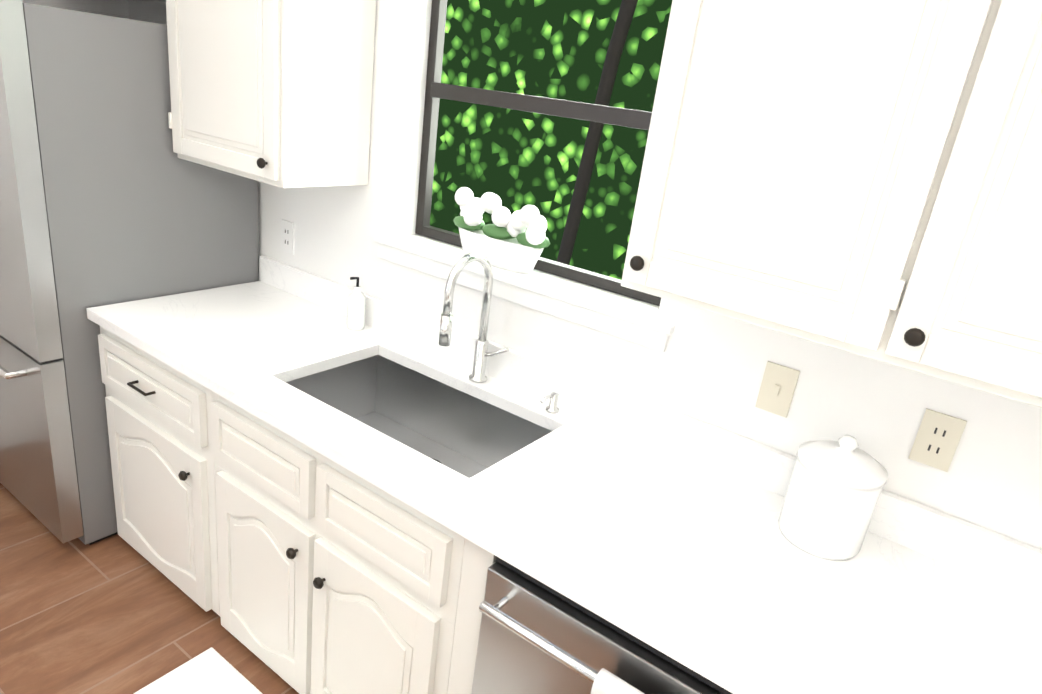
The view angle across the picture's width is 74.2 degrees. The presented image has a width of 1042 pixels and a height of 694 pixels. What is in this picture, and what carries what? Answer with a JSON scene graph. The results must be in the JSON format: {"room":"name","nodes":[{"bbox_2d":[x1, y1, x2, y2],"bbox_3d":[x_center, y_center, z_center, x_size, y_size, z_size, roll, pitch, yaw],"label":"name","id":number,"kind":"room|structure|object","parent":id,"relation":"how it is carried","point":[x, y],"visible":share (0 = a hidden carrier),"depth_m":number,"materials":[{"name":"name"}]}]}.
{"room":"kitchen","nodes":[
{"label":"kitchen","id":0,"kind":"room"},
{"bbox_2d":[22,0,128,18],"bbox_3d":[-2.438,-0.619,2.238,0.150,2.440,2.270,20,24,31],"label":"wall","id":1,"kind":"structure","parent":0,"point":[116,8],"depth_m":2.77,"materials":[{"name":"white paint"}]},
{"bbox_2d":[0,483,298,693],"bbox_3d":[-2.289,1.513,0.177,7.950,0.060,6.800,20,24,31],"label":"floor","id":2,"kind":"structure","parent":0,"point":[116,614],"depth_m":2.18,"materials":[{"name":"wood"}]},
{"bbox_2d":[0,0,258,544],"bbox_3d":[-1.642,-0.302,2.609,0.905,1.790,0.856,20,24,31],"label":"fridge","id":3,"kind":"object","parent":2,"relation":"on","point":[108,196],"visible":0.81,"depth_m":2.20,"materials":[{"name":"grey metal"}]},
{"bbox_2d":[98,326,285,611],"bbox_3d":[-1.001,0.336,2.467,0.644,0.862,0.637,20,24,31],"label":"base cabinet","id":4,"kind":"object","parent":2,"relation":"on","point":[165,427],"depth_m":2.16,"materials":[{"name":"white paint"}]},
{"bbox_2d":[86,256,1041,693],"bbox_3d":[0.218,0.410,1.572,3.563,0.352,0.653,20,24,31],"label":"countertop","id":5,"kind":"structure","parent":4,"relation":"on","point":[652,524],"depth_m":1.35,"materials":[{"name":"stone"}]},
{"bbox_2d":[347,277,365,329],"bbox_3d":[-0.551,-0.151,2.315,0.060,0.183,0.060,20,24,31],"label":"soap bottle","id":6,"kind":"object","parent":5,"relation":"on","point":[356,310],"visible":1,"depth_m":2.30,"materials":[{"name":"white plastic"}]},
{"bbox_2d":[439,253,508,382],"bbox_3d":[-0.120,-0.060,1.918,0.131,0.397,0.214,20,24,31],"label":"faucet","id":7,"kind":"object","parent":5,"relation":"on","point":[481,354],"visible":1,"depth_m":1.94,"materials":[{"name":"silver metal"}]},
{"bbox_2d":[540,392,559,412],"bbox_3d":[0.078,0.155,1.901,0.039,0.057,0.087,20,24,31],"label":"soap dispenser","id":8,"kind":"object","parent":5,"relation":"on","point":[552,407],"visible":1,"depth_m":1.91,"materials":[{"name":"silver metal"}]},
{"bbox_2d":[778,435,887,560],"bbox_3d":[0.659,0.298,1.454,0.176,0.246,0.176,20,24,31],"label":"canister","id":9,"kind":"object","parent":5,"relation":"on","point":[834,490],"visible":1,"depth_m":1.40,"materials":[{"name":"white ceramic"}]},
{"bbox_2d":[134,647,261,693],"bbox_3d":[-0.748,1.113,1.696,0.880,0.012,0.510,20,24,31],"label":"kitchen rug","id":10,"kind":"object","parent":2,"relation":"on","point":[211,670],"visible":1,"depth_m":2.00,"materials":[{"name":"white fabric"}]},
{"bbox_2d":[206,434,495,693],"bbox_3d":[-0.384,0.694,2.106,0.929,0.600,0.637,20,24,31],"label":"base cabinet","id":11,"kind":"object","parent":2,"relation":"on","point":[298,567],"depth_m":1.73,"materials":[{"name":"white paint"}]},
{"bbox_2d":[471,556,731,693],"bbox_3d":[0.314,0.848,1.571,0.667,0.858,0.676,20,24,31],"label":"dishwasher","id":12,"kind":"object","parent":2,"relation":"on","point":[536,636],"visible":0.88,"depth_m":1.32,"materials":[{"name":"grey metal"}]},
{"bbox_2d":[591,668,643,693],"bbox_3d":[0.214,0.751,1.199,0.240,0.321,0.049,20,24,31],"label":"dish towel","id":13,"kind":"object","parent":12,"relation":"hanging from","point":[606,681],"visible":0.95,"depth_m":1.19,"materials":[{"name":"white fabric"}]},
{"bbox_2d":[128,0,1041,549],"bbox_3d":[0.535,-0.035,1.736,5.950,2.440,0.160,20,24,31],"label":"wall","id":14,"kind":"structure","parent":0,"point":[708,366],"depth_m":1.76,"materials":[{"name":"white paint"}]},
{"bbox_2d":[143,0,165,1],"bbox_3d":[-1.353,-1.401,2.420,0.905,0.298,0.376,20,24,31],"label":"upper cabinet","id":15,"kind":"object","parent":14,"relation":"attached to","point":[156,0],"depth_m":2.69,"materials":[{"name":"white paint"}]},
{"bbox_2d":[166,0,375,187],"bbox_3d":[-0.790,-0.948,2.126,0.566,0.798,0.376,20,24,31],"label":"upper cabinet","id":16,"kind":"object","parent":14,"relation":"attached to","point":[277,93],"visible":1,"depth_m":2.03,"materials":[{"name":"white paint"}]},
{"bbox_2d":[280,219,294,254],"bbox_3d":[-0.873,-0.412,2.574,0.075,0.118,0.006,20,24,31],"label":"electrical outlet","id":17,"kind":"object","parent":14,"relation":"attached to","point":[287,236],"visible":1,"depth_m":2.57,"materials":[{"name":"white plastic"}]},
{"bbox_2d":[374,234,673,351],"bbox_3d":[-0.021,-0.190,2.061,1.070,0.074,0.132,20,24,31],"label":"window sill","id":18,"kind":"structure","parent":14,"relation":"attached to","point":[625,324],"depth_m":1.94,"materials":[{"name":"white paint"}]},
{"bbox_2d":[454,187,549,273],"bbox_3d":[-0.067,-0.348,2.063,0.356,0.205,0.115,20,24,31],"label":"potted flowers","id":19,"kind":"object","parent":18,"relation":"on","point":[505,241],"visible":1,"depth_m":2.03,"materials":[{"name":"white ceramic"}]},
{"bbox_2d":[755,361,799,417],"bbox_3d":[0.600,0.100,1.615,0.075,0.118,0.012,20,24,31],"label":"light switch","id":20,"kind":"object","parent":14,"relation":"attached to","point":[777,388],"visible":1,"depth_m":1.61,"materials":[{"name":"beige plastic"}]},
{"bbox_2d":[621,0,936,346],"bbox_3d":[0.570,-0.446,1.269,0.561,0.798,0.347,20,24,31],"label":"upper cabinet","id":21,"kind":"object","parent":14,"relation":"attached to","point":[862,177],"depth_m":1.19,"materials":[{"name":"white paint"}]},
{"bbox_2d":[908,408,966,471],"bbox_3d":[0.871,0.195,1.442,0.075,0.118,0.006,20,24,31],"label":"electrical outlet","id":22,"kind":"object","parent":14,"relation":"attached to","point":[937,439],"visible":1,"depth_m":1.44,"materials":[{"name":"beige plastic"}]},
{"bbox_2d":[833,0,1041,407],"bbox_3d":[0.948,-0.305,1.026,0.613,0.798,0.347,20,24,31],"label":"upper cabinet","id":23,"kind":"object","parent":14,"relation":"attached to","point":[947,284],"depth_m":1.04,"materials":[{"name":"white paint"}]},
{"label":"outside","id":24,"kind":"structure","parent":0,"visible":0},
{"bbox_2d":[415,0,671,305],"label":"window","id":25,"kind":"structure","parent":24,"point":[575,182],"depth_m":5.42,"materials":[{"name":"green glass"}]}
]}

